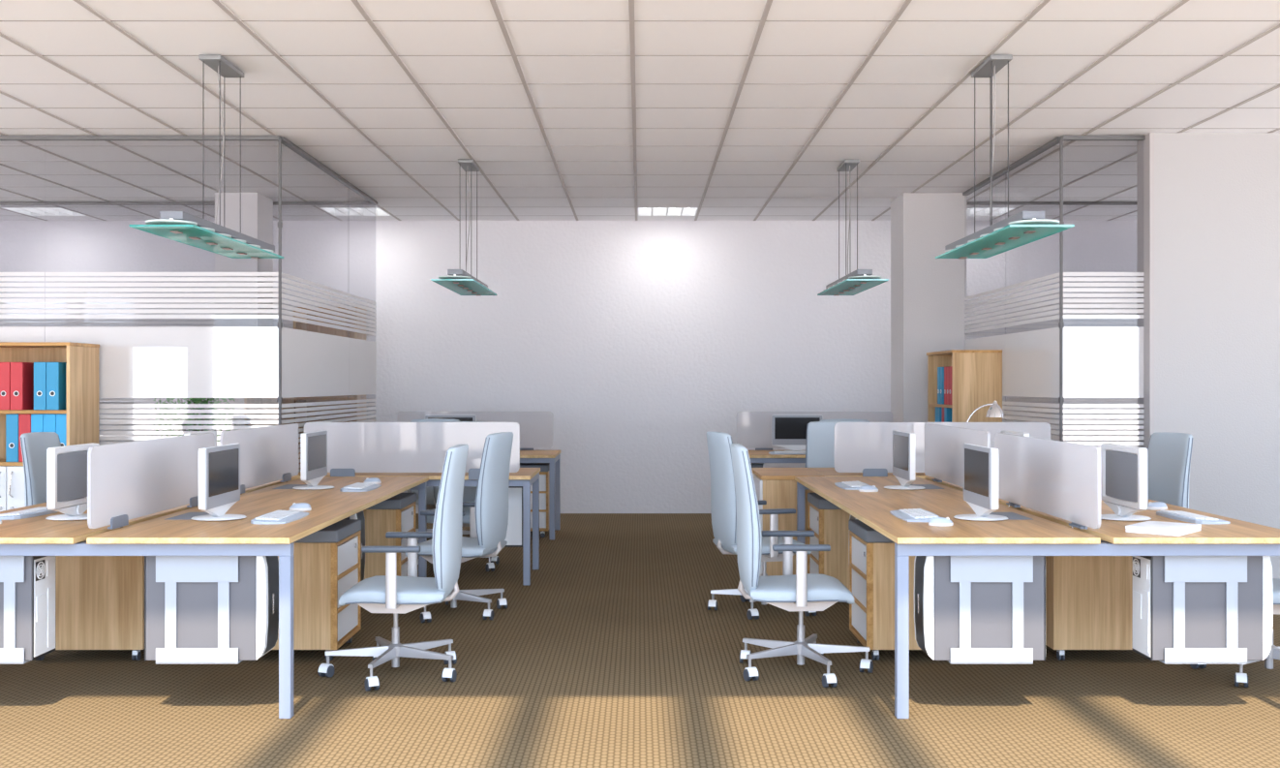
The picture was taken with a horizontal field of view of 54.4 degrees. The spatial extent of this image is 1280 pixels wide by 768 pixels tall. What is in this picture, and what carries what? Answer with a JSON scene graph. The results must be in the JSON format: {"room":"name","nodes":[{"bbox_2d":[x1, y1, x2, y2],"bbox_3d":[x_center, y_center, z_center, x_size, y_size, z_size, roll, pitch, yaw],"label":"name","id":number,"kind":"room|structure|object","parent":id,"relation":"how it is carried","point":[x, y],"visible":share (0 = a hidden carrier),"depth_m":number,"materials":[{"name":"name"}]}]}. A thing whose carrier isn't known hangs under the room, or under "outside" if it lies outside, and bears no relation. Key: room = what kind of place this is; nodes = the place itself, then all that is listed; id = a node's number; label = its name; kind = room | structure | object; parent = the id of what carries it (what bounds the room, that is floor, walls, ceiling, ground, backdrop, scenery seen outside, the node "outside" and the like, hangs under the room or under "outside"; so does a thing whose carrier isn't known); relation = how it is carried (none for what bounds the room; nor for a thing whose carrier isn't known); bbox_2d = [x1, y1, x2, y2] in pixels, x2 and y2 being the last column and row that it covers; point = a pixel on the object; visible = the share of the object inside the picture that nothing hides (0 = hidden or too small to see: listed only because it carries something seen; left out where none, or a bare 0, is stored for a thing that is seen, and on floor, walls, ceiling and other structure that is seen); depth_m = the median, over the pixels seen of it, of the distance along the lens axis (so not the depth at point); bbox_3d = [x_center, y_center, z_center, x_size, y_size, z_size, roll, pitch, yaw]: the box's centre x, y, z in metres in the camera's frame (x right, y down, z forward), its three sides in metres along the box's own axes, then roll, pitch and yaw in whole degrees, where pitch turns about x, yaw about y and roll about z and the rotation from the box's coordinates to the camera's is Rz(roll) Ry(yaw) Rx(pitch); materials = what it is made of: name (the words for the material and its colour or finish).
{"room":"open-plan office","nodes":[
{"label":"open-plan office","id":0,"kind":"room"},
{"bbox_2d":[0,135,375,445],"bbox_3d":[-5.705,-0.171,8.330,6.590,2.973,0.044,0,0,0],"label":"glass wall","id":1,"kind":"structure","parent":0,"point":[135,361],"depth_m":8.32,"materials":[{"name":"grey"}]},
{"bbox_2d":[214,192,273,436],"bbox_3d":[-3.495,-0.171,10.995,0.370,2.974,0.450,0,0,0],"label":"wall","id":2,"kind":"structure","parent":0,"point":[257,209],"depth_m":10.77,"materials":[{"name":"grey paint"}]},
{"bbox_2d":[277,136,377,472],"bbox_3d":[-2.410,-0.171,9.842,0.044,2.973,2.995,0,0,0],"label":"glass wall","id":3,"kind":"structure","parent":0,"point":[314,364],"depth_m":9.49,"materials":[{"name":"grey"}]},
{"bbox_2d":[277,136,282,425],"bbox_3d":[-2.410,-0.171,8.330,0.024,2.973,0.030,0,0,0],"label":"trim","id":4,"kind":"structure","parent":3,"relation":"attached to","point":[280,224],"depth_m":8.32,"materials":[{"name":"grey metal"}]},
{"bbox_2d":[0,220,1137,513],"bbox_3d":[-0.250,-0.274,12.760,17.500,3.179,0.200,0,0,0],"label":"wall","id":5,"kind":"structure","parent":0,"point":[641,340],"depth_m":12.66,"materials":[{"name":"white paint"}]},
{"bbox_2d":[0,0,1279,220],"bbox_3d":[-0.250,-1.673,7.921,17.500,0.020,9.477,0,0,0],"label":"ceiling","id":6,"kind":"structure","parent":0,"point":[345,151],"depth_m":7.32,"materials":[{"name":"white tile"}]},
{"bbox_2d":[0,207,86,215],"bbox_3d":[-5.737,-1.716,12.000,0.574,0.113,0.574,0,0,0],"label":"ceiling light","id":7,"kind":"object","parent":6,"relation":"attached to","point":[31,211],"visible":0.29,"depth_m":12.11,"materials":[{"name":"white plastic"}]},
{"bbox_2d":[129,54,284,259],"bbox_3d":[-2.165,-1.182,6.420,0.290,0.950,1.580,0,0,0],"label":"pendant lamp","id":8,"kind":"object","parent":6,"relation":"hanging from","point":[182,227],"visible":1,"depth_m":6.29,"materials":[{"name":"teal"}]},
{"bbox_2d":[318,207,391,215],"bbox_3d":[-2.737,-1.716,12.000,0.574,0.113,0.574,0,0,0],"label":"ceiling light","id":9,"kind":"object","parent":6,"relation":"attached to","point":[335,211],"visible":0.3,"depth_m":12.25,"materials":[{"name":"white plastic"}]},
{"bbox_2d":[430,159,497,295],"bbox_3d":[-1.290,-1.182,9.340,0.290,0.950,1.580,0,0,0],"label":"pendant lamp","id":10,"kind":"object","parent":6,"relation":"hanging from","point":[460,282],"visible":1,"depth_m":9.21,"materials":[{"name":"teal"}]},
{"bbox_2d":[0,0,1279,220],"bbox_3d":[-0.037,-1.661,7.921,16.824,0.006,9.477,0,0,0],"label":"ceiling grid","id":11,"kind":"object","parent":6,"relation":"attached to","point":[494,4],"depth_m":7.35,"materials":[{"name":"grey metal"}]},
{"bbox_2d":[637,207,698,215],"bbox_3d":[0.263,-1.716,12.000,0.574,0.113,0.574,0,0,0],"label":"ceiling light","id":12,"kind":"object","parent":6,"relation":"attached to","point":[641,211],"visible":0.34,"depth_m":12.28,"materials":[{"name":"white plastic"}]},
{"bbox_2d":[817,159,888,295],"bbox_3d":[1.567,-1.182,9.340,0.290,0.950,1.580,0,0,0],"label":"pendant lamp","id":13,"kind":"object","parent":6,"relation":"hanging from","point":[858,281],"visible":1,"depth_m":9.21,"materials":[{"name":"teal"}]},
{"bbox_2d":[966,207,1016,215],"bbox_3d":[3.263,-1.716,12.000,0.574,0.113,0.574,0,0,0],"label":"ceiling light","id":14,"kind":"object","parent":6,"relation":"attached to","point":[979,211],"visible":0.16,"depth_m":12.19,"materials":[{"name":"white plastic"}]},
{"bbox_2d":[935,54,1074,259],"bbox_3d":[1.820,-1.182,6.420,0.290,0.950,1.580,0,0,0],"label":"pendant lamp","id":15,"kind":"object","parent":6,"relation":"hanging from","point":[1020,228],"visible":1,"depth_m":6.29,"materials":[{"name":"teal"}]},
{"bbox_2d":[0,513,1279,767],"bbox_3d":[-0.250,1.366,6.080,17.500,0.100,13.560,0,0,0],"label":"floor","id":16,"kind":"structure","parent":0,"point":[613,654],"depth_m":5.24,"materials":[{"name":"carpet"}]},
{"bbox_2d":[20,431,60,506],"bbox_3d":[-3.148,0.796,7.077,0.649,1.039,0.638,0,0,0],"label":"office chair","id":17,"kind":"object","parent":16,"relation":"on","point":[34,444],"visible":0.14,"depth_m":6.96,"materials":[{"name":"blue fabric"}]},
{"bbox_2d":[0,341,99,511],"bbox_3d":[-4.008,0.526,8.069,0.814,1.580,0.461,0,0,0],"label":"bookcase","id":18,"kind":"object","parent":16,"relation":"on","point":[81,359],"visible":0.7,"depth_m":8.02,"materials":[{"name":"brown wood"}]},
{"bbox_2d":[0,362,10,409],"bbox_3d":[-4.040,0.013,8.033,0.078,0.305,0.274,0,0,0],"label":"ring binder","id":19,"kind":"object","parent":18,"relation":"on","point":[5,367],"visible":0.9,"depth_m":7.90,"materials":[{"name":"red plastic"}]},
{"bbox_2d":[5,413,19,461],"bbox_3d":[-3.987,0.343,8.033,0.078,0.305,0.274,0,0,0],"label":"ring binder","id":20,"kind":"object","parent":18,"relation":"on","point":[12,419],"visible":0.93,"depth_m":7.90,"materials":[{"name":"blue plastic"}]},
{"bbox_2d":[10,362,33,409],"bbox_3d":[-3.959,0.013,8.033,0.078,0.305,0.274,0,0,0],"label":"ring binder","id":21,"kind":"object","parent":18,"relation":"on","point":[21,373],"visible":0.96,"depth_m":7.90,"materials":[{"name":"red plastic"}]},
{"bbox_2d":[18,413,31,461],"bbox_3d":[-3.907,0.343,8.033,0.078,0.305,0.274,0,0,0],"label":"ring binder","id":22,"kind":"object","parent":18,"relation":"on","point":[24,419],"visible":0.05,"depth_m":7.90,"materials":[{"name":"red plastic"}]},
{"bbox_2d":[30,413,44,432],"bbox_3d":[-3.828,0.343,8.033,0.078,0.305,0.274,0,0,0],"label":"ring binder","id":23,"kind":"object","parent":18,"relation":"on","point":[37,419],"visible":0.05,"depth_m":7.90,"materials":[{"name":"blue plastic"}]},
{"bbox_2d":[33,362,46,409],"bbox_3d":[-3.811,0.013,8.033,0.078,0.305,0.274,0,0,0],"label":"ring binder","id":24,"kind":"object","parent":18,"relation":"on","point":[40,368],"visible":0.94,"depth_m":7.90,"materials":[{"name":"blue plastic"}]},
{"bbox_2d":[43,413,56,432],"bbox_3d":[-3.748,0.343,8.033,0.078,0.305,0.274,0,0,0],"label":"ring binder","id":25,"kind":"object","parent":18,"relation":"on","point":[49,419],"visible":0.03,"depth_m":7.90,"materials":[{"name":"blue plastic"}]},
{"bbox_2d":[46,362,66,409],"bbox_3d":[-3.730,0.013,8.033,0.078,0.305,0.274,0,0,0],"label":"ring binder","id":26,"kind":"object","parent":18,"relation":"on","point":[56,372],"visible":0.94,"depth_m":7.90,"materials":[{"name":"blue plastic"}]},
{"bbox_2d":[56,413,66,446],"bbox_3d":[-3.669,0.343,8.033,0.078,0.305,0.274,0,0,0],"label":"ring binder","id":27,"kind":"object","parent":18,"relation":"on","point":[61,418],"visible":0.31,"depth_m":7.90,"materials":[{"name":"blue plastic"}]},
{"bbox_2d":[35,540,144,660],"bbox_3d":[-2.632,1.004,6.130,0.564,0.622,0.508,0,0,0],"label":"drawer pedestal","id":28,"kind":"object","parent":16,"relation":"on","point":[100,599],"visible":0.39,"depth_m":5.88,"materials":[{"name":"brown wood"}]},
{"bbox_2d":[152,397,237,441],"bbox_3d":[-3.518,0.535,9.851,0.654,1.563,0.663,0,0,0],"label":"potted plant","id":29,"kind":"object","parent":16,"relation":"on","point":[195,400],"visible":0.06,"depth_m":9.79,"materials":[{"name":"green plant"}]},
{"bbox_2d":[0,476,428,718],"bbox_3d":[-2.183,0.956,6.450,1.635,0.720,3.200,0,0,0],"label":"desk","id":30,"kind":"object","parent":16,"relation":"on","point":[185,549],"visible":0.56,"depth_m":4.94,"materials":[{"name":"brown wood"}]},
{"bbox_2d":[0,555,55,660],"bbox_3d":[-2.654,0.884,5.045,0.496,0.433,0.190,0,0,0],"label":"computer tower","id":31,"kind":"object","parent":30,"relation":"attached to","point":[35,596],"visible":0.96,"depth_m":4.96,"materials":[{"name":"grey plastic"}]},
{"bbox_2d":[35,561,45,579],"bbox_3d":[-2.409,0.749,5.002,0.005,0.071,0.071,0,0,0],"label":"fan grille","id":32,"kind":"object","parent":31,"relation":"attached to","point":[40,565],"depth_m":5.00,"materials":[{"name":"white plastic"}]},
{"bbox_2d":[0,506,59,519],"bbox_3d":[-2.807,0.587,5.700,0.174,0.022,0.436,0,0,3],"label":"keyboard","id":33,"kind":"object","parent":30,"relation":"on","point":[36,511],"visible":0.88,"depth_m":5.60,"materials":[{"name":"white plastic"}]},
{"bbox_2d":[45,442,99,520],"bbox_3d":[-2.521,0.435,5.548,0.236,0.325,0.414,0,0,26],"label":"computer monitor","id":34,"kind":"object","parent":30,"relation":"on","point":[66,465],"visible":0.76,"depth_m":5.46,"materials":[{"name":"grey plastic"}]},
{"bbox_2d":[87,432,214,529],"bbox_3d":[-2.179,0.437,5.650,0.025,0.378,1.440,0,0,0],"label":"screen","id":35,"kind":"object","parent":30,"relation":"attached to","point":[126,481],"visible":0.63,"depth_m":5.44,"materials":[{"name":"grey plastic"}]},
{"bbox_2d":[183,429,216,446],"bbox_3d":[-2.521,0.435,7.148,0.236,0.325,0.414,0,0,26],"label":"computer monitor","id":36,"kind":"object","parent":30,"relation":"on","point":[208,431],"visible":0.05,"depth_m":7.20,"materials":[{"name":"grey"}]},
{"bbox_2d":[144,555,278,660],"bbox_3d":[-1.732,0.884,5.045,0.496,0.433,0.190,0,0,0],"label":"computer tower","id":37,"kind":"object","parent":30,"relation":"attached to","point":[254,599],"visible":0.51,"depth_m":4.95,"materials":[{"name":"grey plastic"}]},
{"bbox_2d":[190,443,246,520],"bbox_3d":[-1.869,0.435,5.532,0.236,0.325,0.414,0,0,26],"label":"computer monitor","id":38,"kind":"object","parent":30,"relation":"on","point":[219,466],"visible":1,"depth_m":5.47,"materials":[{"name":"white plastic"}]},
{"bbox_2d":[219,423,298,494],"bbox_3d":[-2.179,0.437,7.210,0.025,0.378,1.440,0,0,0],"label":"screen","id":39,"kind":"object","parent":30,"relation":"attached to","point":[267,453],"visible":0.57,"depth_m":7.24,"materials":[{"name":"grey plastic"}]},
{"bbox_2d":[250,510,308,523],"bbox_3d":[-1.593,0.587,5.520,0.174,0.022,0.436,0,0,0],"label":"keyboard","id":40,"kind":"object","parent":30,"relation":"on","point":[277,516],"visible":1,"depth_m":5.44,"materials":[{"name":"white plastic"}]},
{"bbox_2d":[289,502,311,511],"bbox_3d":[-1.605,0.580,5.880,0.106,0.036,0.058,0,0,0],"label":"computer mouse","id":41,"kind":"object","parent":30,"relation":"on","point":[302,506],"visible":0.95,"depth_m":5.86,"materials":[{"name":"white plastic"}]},
{"bbox_2d":[292,429,334,489],"bbox_3d":[-1.869,0.435,7.132,0.236,0.325,0.414,0,0,26],"label":"computer monitor","id":42,"kind":"object","parent":30,"relation":"on","point":[313,444],"visible":1,"depth_m":7.06,"materials":[{"name":"grey plastic"}]},
{"bbox_2d":[344,510,365,580],"bbox_3d":[-1.732,0.884,6.645,0.496,0.433,0.190,0,0,0],"label":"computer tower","id":43,"kind":"object","parent":30,"relation":"attached to","point":[359,515],"visible":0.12,"depth_m":6.67,"materials":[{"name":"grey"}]},
{"bbox_2d":[339,482,381,491],"bbox_3d":[-1.593,0.587,7.110,0.174,0.022,0.436,0,0,0],"label":"keyboard","id":44,"kind":"object","parent":30,"relation":"on","point":[358,486],"visible":1,"depth_m":7.00,"materials":[{"name":"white plastic"}]},
{"bbox_2d":[243,396,294,425],"bbox_3d":[-3.120,0.591,10.477,0.312,1.450,0.406,0,0,0],"label":"bookcase","id":45,"kind":"object","parent":16,"relation":"on","point":[290,400],"visible":0.02,"depth_m":10.59,"materials":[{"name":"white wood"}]},
{"bbox_2d":[271,518,361,660],"bbox_3d":[-1.710,1.004,6.130,0.564,0.622,0.508,0,0,0],"label":"drawer pedestal","id":46,"kind":"object","parent":16,"relation":"on","point":[326,561],"visible":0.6,"depth_m":5.88,"materials":[{"name":"brown wood"}]},
{"bbox_2d":[293,306,366,469],"bbox_3d":[-2.760,0.321,11.087,0.572,1.990,0.386,0,0,0],"label":"bookcase","id":47,"kind":"object","parent":16,"relation":"on","point":[296,324],"visible":0.12,"depth_m":11.27,"materials":[{"name":"brown wood"}]},
{"bbox_2d":[363,492,416,579],"bbox_3d":[-1.710,1.004,7.700,0.564,0.622,0.508,0,0,0],"label":"drawer pedestal","id":48,"kind":"object","parent":16,"relation":"on","point":[396,513],"visible":0.23,"depth_m":7.45,"materials":[{"name":"brown wood"}]},
{"bbox_2d":[317,444,468,691],"bbox_3d":[-1.115,0.796,5.623,0.658,1.039,0.634,0,0,0],"label":"office chair","id":49,"kind":"object","parent":16,"relation":"on","point":[389,593],"visible":1,"depth_m":5.50,"materials":[{"name":"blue fabric"}]},
{"bbox_2d":[294,467,540,584],"bbox_3d":[-1.512,0.957,8.500,1.597,0.718,0.800,0,0,0],"label":"desk","id":50,"kind":"object","parent":16,"relation":"on","point":[525,477],"visible":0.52,"depth_m":8.14,"materials":[{"name":"brown wood"}]},
{"bbox_2d":[304,422,519,479],"bbox_3d":[-1.490,0.435,8.112,1.410,0.372,0.044,0,0,0],"label":"screen","id":51,"kind":"object","parent":50,"relation":"attached to","point":[352,447],"visible":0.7,"depth_m":8.12,"materials":[{"name":"grey plastic"}]},
{"bbox_2d":[504,486,522,547],"bbox_3d":[-0.885,0.884,8.651,0.190,0.433,0.496,0,0,0],"label":"computer tower","id":52,"kind":"object","parent":50,"relation":"attached to","point":[514,533],"visible":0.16,"depth_m":8.41,"materials":[{"name":"grey plastic"}]},
{"bbox_2d":[407,418,469,542],"bbox_3d":[-1.593,0.796,10.139,0.613,1.039,0.644,0,0,0],"label":"office chair","id":53,"kind":"object","parent":16,"relation":"on","point":[431,502],"visible":0.03,"depth_m":9.88,"materials":[{"name":"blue fabric"}]},
{"bbox_2d":[417,421,499,571],"bbox_3d":[-1.323,0.796,8.925,0.612,1.039,0.656,0,0,0],"label":"office chair","id":54,"kind":"object","parent":16,"relation":"on","point":[470,492],"visible":0.14,"depth_m":9.09,"materials":[{"name":"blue fabric"}]},
{"bbox_2d":[405,431,513,622],"bbox_3d":[-1.078,0.796,7.130,0.653,1.039,0.639,0,0,12],"label":"office chair","id":55,"kind":"object","parent":16,"relation":"on","point":[489,512],"visible":0.64,"depth_m":6.98,"materials":[{"name":"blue fabric"}]},
{"bbox_2d":[519,462,548,537],"bbox_3d":[-1.035,1.004,10.898,0.508,0.622,0.564,0,0,0],"label":"drawer pedestal","id":56,"kind":"object","parent":16,"relation":"on","point":[544,467],"visible":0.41,"depth_m":10.63,"materials":[{"name":"brown wood"}]},
{"bbox_2d":[519,450,561,539],"bbox_3d":[-1.512,0.957,10.880,1.595,0.718,0.800,0,0,0],"label":"desk","id":57,"kind":"object","parent":16,"relation":"on","point":[553,457],"visible":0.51,"depth_m":10.51,"materials":[{"name":"brown wood"}]},
{"bbox_2d":[425,414,476,421],"bbox_3d":[-1.668,0.435,10.979,0.414,0.325,0.236,0,0,26],"label":"computer monitor","id":58,"kind":"object","parent":57,"relation":"on","point":[462,417],"visible":0.13,"depth_m":10.96,"materials":[{"name":"grey plastic"}]},
{"bbox_2d":[396,411,552,450],"bbox_3d":[-1.490,0.435,11.268,1.410,0.372,0.044,0,0,0],"label":"screen","id":59,"kind":"object","parent":57,"relation":"attached to","point":[535,427],"visible":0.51,"depth_m":11.25,"materials":[{"name":"grey plastic"}]},
{"bbox_2d":[706,431,816,619],"bbox_3d":[0.711,0.796,7.259,0.637,1.039,0.623,0,0,-13],"label":"office chair","id":60,"kind":"object","parent":16,"relation":"on","point":[723,506],"visible":0.56,"depth_m":7.07,"materials":[{"name":"blue fabric"}]},
{"bbox_2d":[748,450,805,462],"bbox_3d":[1.532,0.957,10.880,1.485,0.718,0.800,0,0,0],"label":"desk","id":61,"kind":"object","parent":16,"relation":"on","point":[755,456],"visible":0.02,"depth_m":10.51,"materials":[{"name":"brown wood"}]},
{"bbox_2d":[771,414,822,451],"bbox_3d":[1.387,0.435,10.979,0.414,0.325,0.236,0,0,26],"label":"computer monitor","id":62,"kind":"object","parent":61,"relation":"on","point":[788,431],"visible":0.63,"depth_m":10.96,"materials":[{"name":"grey plastic"}]},
{"bbox_2d":[736,411,892,450],"bbox_3d":[1.580,0.435,11.268,1.410,0.372,0.044,0,0,0],"label":"screen","id":63,"kind":"object","parent":61,"relation":"attached to","point":[753,428],"visible":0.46,"depth_m":11.25,"materials":[{"name":"grey plastic"}]},
{"bbox_2d":[751,467,824,576],"bbox_3d":[0.976,0.957,8.498,0.452,0.718,0.795,0,0,0],"label":"desk","id":64,"kind":"object","parent":16,"relation":"on","point":[777,486],"visible":0.31,"depth_m":8.11,"materials":[{"name":"brown wood"}]},
{"bbox_2d":[730,443,873,687],"bbox_3d":[0.740,0.796,5.687,0.652,1.039,0.643,0,0,0],"label":"office chair","id":65,"kind":"object","parent":16,"relation":"on","point":[801,592],"visible":1,"depth_m":5.53,"materials":[{"name":"blue fabric"}]},
{"bbox_2d":[807,492,850,589],"bbox_3d":[1.350,1.004,7.700,0.564,0.622,0.508,0,0,0],"label":"drawer pedestal","id":66,"kind":"object","parent":16,"relation":"on","point":[829,523],"visible":0.29,"depth_m":7.45,"materials":[{"name":"brown wood"}]},
{"bbox_2d":[805,421,856,467],"bbox_3d":[1.423,0.796,8.965,0.612,1.039,0.656,0,0,0],"label":"office chair","id":67,"kind":"object","parent":16,"relation":"on","point":[820,435],"visible":0.06,"depth_m":9.20,"materials":[{"name":"blue fabric"}]},
{"bbox_2d":[809,467,928,479],"bbox_3d":[2.002,0.957,8.500,1.595,0.718,0.800,0,0,0],"label":"desk","id":68,"kind":"object","parent":16,"relation":"on","point":[827,472],"visible":0.06,"depth_m":8.27,"materials":[{"name":"brown wood"}]},
{"bbox_2d":[834,422,1050,476],"bbox_3d":[1.975,0.435,8.112,1.410,0.372,0.044,0,0,0],"label":"screen","id":69,"kind":"object","parent":68,"relation":"attached to","point":[865,447],"visible":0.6,"depth_m":8.12,"materials":[{"name":"grey plastic"}]},
{"bbox_2d":[966,400,1004,422],"bbox_3d":[2.317,0.355,8.500,0.335,0.485,0.140,0,0,0],"label":"desk lamp","id":70,"kind":"object","parent":68,"relation":"on","point":[994,411],"visible":0.69,"depth_m":8.47,"materials":[{"name":"silver metal"}]},
{"bbox_2d":[848,518,921,660],"bbox_3d":[1.350,1.004,6.130,0.564,0.622,0.508,0,0,0],"label":"drawer pedestal","id":71,"kind":"object","parent":16,"relation":"on","point":[871,554],"visible":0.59,"depth_m":5.88,"materials":[{"name":"brown wood"}]},
{"bbox_2d":[926,349,1002,422],"bbox_3d":[2.602,0.526,10.080,0.416,1.580,0.852,0,0,0],"label":"bookcase","id":72,"kind":"object","parent":16,"relation":"on","point":[976,374],"visible":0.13,"depth_m":9.66,"materials":[{"name":"brown wood"}]},
{"bbox_2d":[940,366,944,404],"bbox_3d":[2.588,0.013,10.151,0.274,0.305,0.078,0,0,0],"label":"ring binder","id":73,"kind":"object","parent":72,"relation":"on","point":[941,368],"visible":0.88,"depth_m":10.11,"materials":[{"name":"blue"}]},
{"bbox_2d":[794,476,1279,718],"bbox_3d":[1.821,0.956,6.450,1.635,0.720,3.200,0,0,0],"label":"desk","id":74,"kind":"object","parent":16,"relation":"on","point":[1003,550],"visible":0.62,"depth_m":4.94,"materials":[{"name":"brown wood"}]},
{"bbox_2d":[834,480,868,489],"bbox_3d":[1.238,0.587,7.240,0.174,0.022,0.436,0,0,0],"label":"keyboard","id":75,"kind":"object","parent":74,"relation":"on","point":[847,485],"visible":0.92,"depth_m":7.19,"materials":[{"name":"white plastic"}]},
{"bbox_2d":[883,429,924,489],"bbox_3d":[1.514,0.435,7.128,0.236,0.325,0.414,0,0,26],"label":"computer monitor","id":76,"kind":"object","parent":74,"relation":"on","point":[903,442],"visible":1,"depth_m":7.05,"materials":[{"name":"grey plastic"}]},
{"bbox_2d":[889,508,940,521],"bbox_3d":[1.238,0.587,5.600,0.174,0.022,0.436,0,0,0],"label":"keyboard","id":77,"kind":"object","parent":74,"relation":"on","point":[910,514],"visible":0.98,"depth_m":5.53,"materials":[{"name":"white plastic"}]},
{"bbox_2d":[928,517,953,526],"bbox_3d":[1.270,0.580,5.250,0.106,0.036,0.058,0,0,0],"label":"computer mouse","id":78,"kind":"object","parent":74,"relation":"on","point":[935,521],"visible":1,"depth_m":5.23,"materials":[{"name":"white plastic"}]},
{"bbox_2d":[924,423,990,487],"bbox_3d":[1.825,0.437,7.210,0.025,0.378,1.440,0,0,0],"label":"screen","id":79,"kind":"object","parent":74,"relation":"attached to","point":[943,443],"visible":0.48,"depth_m":7.32,"materials":[{"name":"grey plastic"}]},
{"bbox_2d":[914,555,1045,660],"bbox_3d":[1.374,0.884,5.045,0.496,0.433,0.190,0,0,0],"label":"computer tower","id":80,"kind":"object","parent":74,"relation":"attached to","point":[936,598],"visible":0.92,"depth_m":4.95,"materials":[{"name":"grey plastic"}]},
{"bbox_2d":[953,443,1008,520],"bbox_3d":[1.514,0.435,5.528,0.236,0.325,0.414,0,0,26],"label":"computer monitor","id":81,"kind":"object","parent":74,"relation":"on","point":[980,462],"visible":1,"depth_m":5.46,"materials":[{"name":"grey plastic"}]},
{"bbox_2d":[994,432,1100,529],"bbox_3d":[1.825,0.437,5.650,0.025,0.378,1.440,0,0,0],"label":"screen","id":82,"kind":"object","parent":74,"relation":"attached to","point":[1057,478],"visible":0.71,"depth_m":5.46,"materials":[{"name":"grey plastic"}]},
{"bbox_2d":[1100,443,1151,520],"bbox_3d":[2.146,0.435,5.532,0.236,0.325,0.414,0,0,26],"label":"computer monitor","id":83,"kind":"object","parent":74,"relation":"on","point":[1124,469],"visible":0.95,"depth_m":5.46,"materials":[{"name":"grey plastic"}]},
{"bbox_2d":[1147,501,1167,510],"bbox_3d":[2.460,0.580,5.930,0.106,0.036,0.058,0,0,0],"label":"computer mouse","id":84,"kind":"object","parent":74,"relation":"on","point":[1155,505],"visible":0.89,"depth_m":5.91,"materials":[{"name":"white plastic"}]},
{"bbox_2d":[1125,520,1201,536],"bbox_3d":[2.120,0.584,5.040,0.212,0.027,0.262,0,0,42],"label":"case","id":85,"kind":"object","parent":74,"relation":"on","point":[1173,529],"visible":1,"depth_m":4.98,"materials":[{"name":"white"}]},
{"bbox_2d":[1156,510,1230,523],"bbox_3d":[2.447,0.587,5.520,0.174,0.022,0.436,0,0,-2],"label":"keyboard","id":86,"kind":"object","parent":74,"relation":"on","point":[1180,515],"visible":1,"depth_m":5.43,"materials":[{"name":"white plastic"}]},
{"bbox_2d":[1132,555,1273,660],"bbox_3d":[2.274,0.884,5.045,0.496,0.433,0.190,0,0,0],"label":"computer tower","id":87,"kind":"object","parent":74,"relation":"attached to","point":[1152,596],"visible":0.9,"depth_m":4.95,"materials":[{"name":"grey plastic"}]},
{"bbox_2d":[1132,558,1139,576],"bbox_3d":[2.029,0.749,5.088,0.005,0.071,0.071,0,0,0],"label":"fan grille","id":88,"kind":"object","parent":87,"relation":"attached to","point":[1136,562],"depth_m":5.08,"materials":[{"name":"white plastic"}]},
{"bbox_2d":[1045,539,1132,660],"bbox_3d":[2.237,1.004,6.130,0.564,0.622,0.508,0,0,0],"label":"drawer pedestal","id":89,"kind":"object","parent":16,"relation":"on","point":[1089,598],"visible":0.38,"depth_m":5.88,"materials":[{"name":"brown wood"}]},
{"bbox_2d":[1147,431,1192,508],"bbox_3d":[2.733,0.796,7.019,0.661,1.039,0.634,0,0,-7],"label":"office chair","id":90,"kind":"object","parent":16,"relation":"on","point":[1170,454],"visible":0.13,"depth_m":7.00,"materials":[{"name":"blue fabric"}]},
{"bbox_2d":[1189,578,1279,687],"bbox_3d":[2.859,0.796,5.618,0.614,1.039,0.640,0,0,0],"label":"office chair","id":91,"kind":"object","parent":16,"relation":"on","point":[1274,653],"visible":0.28,"depth_m":5.48,"materials":[{"name":"blue fabric"}]},
{"bbox_2d":[890,192,966,422],"bbox_3d":[2.561,-0.171,11.070,0.549,2.974,0.540,0,0,0],"label":"column","id":92,"kind":"structure","parent":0,"point":[929,292],"depth_m":10.80,"materials":[{"name":"grey paint"}]},
{"bbox_2d":[962,136,1059,439],"bbox_3d":[2.820,-0.171,9.568,0.044,2.973,2.445,0,0,0],"label":"glass wall","id":93,"kind":"structure","parent":0,"point":[1030,359],"depth_m":9.10,"materials":[{"name":"grey"}]},
{"bbox_2d":[1058,136,1064,441],"bbox_3d":[2.820,-0.171,8.330,0.024,2.973,0.030,0,0,0],"label":"trim","id":94,"kind":"structure","parent":93,"relation":"attached to","point":[1060,323],"depth_m":8.32,"materials":[{"name":"grey metal"}]},
{"bbox_2d":[966,201,1137,447],"bbox_3d":[5.668,-0.171,11.340,5.665,2.973,0.044,0,0,0],"label":"glass partition stripes","id":95,"kind":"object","parent":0,"point":[967,202],"depth_m":11.33,"materials":[{"name":"grey glass"}]},
{"bbox_2d":[1062,135,1145,449],"bbox_3d":[3.096,-0.171,8.330,0.552,2.973,0.044,0,0,0],"label":"glass wall","id":96,"kind":"structure","parent":0,"point":[1099,361],"depth_m":8.32,"materials":[{"name":"grey"}]},
{"bbox_2d":[1154,132,1279,578],"bbox_3d":[5.950,-0.173,8.335,5.100,2.978,0.200,0,0,0],"label":"wall","id":97,"kind":"structure","parent":0,"point":[1217,195],"depth_m":8.23,"materials":[{"name":"grey paint"}]},
{"bbox_2d":[0,20,1279,175],"bbox_3d":[-0.250,-1.663,7.800,17.500,0.002,9.011,0,0,0],"label":"trim","id":98,"kind":"structure","parent":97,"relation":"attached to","point":[0,20],"depth_m":6.30,"materials":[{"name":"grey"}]},
{"bbox_2d":[1137,132,1154,448],"bbox_3d":[3.386,-0.173,8.335,0.028,2.978,0.210,0,0,0],"label":"trim","id":99,"kind":"structure","parent":97,"relation":"attached to","point":[1145,147],"depth_m":8.26,"materials":[{"name":"grey metal"}]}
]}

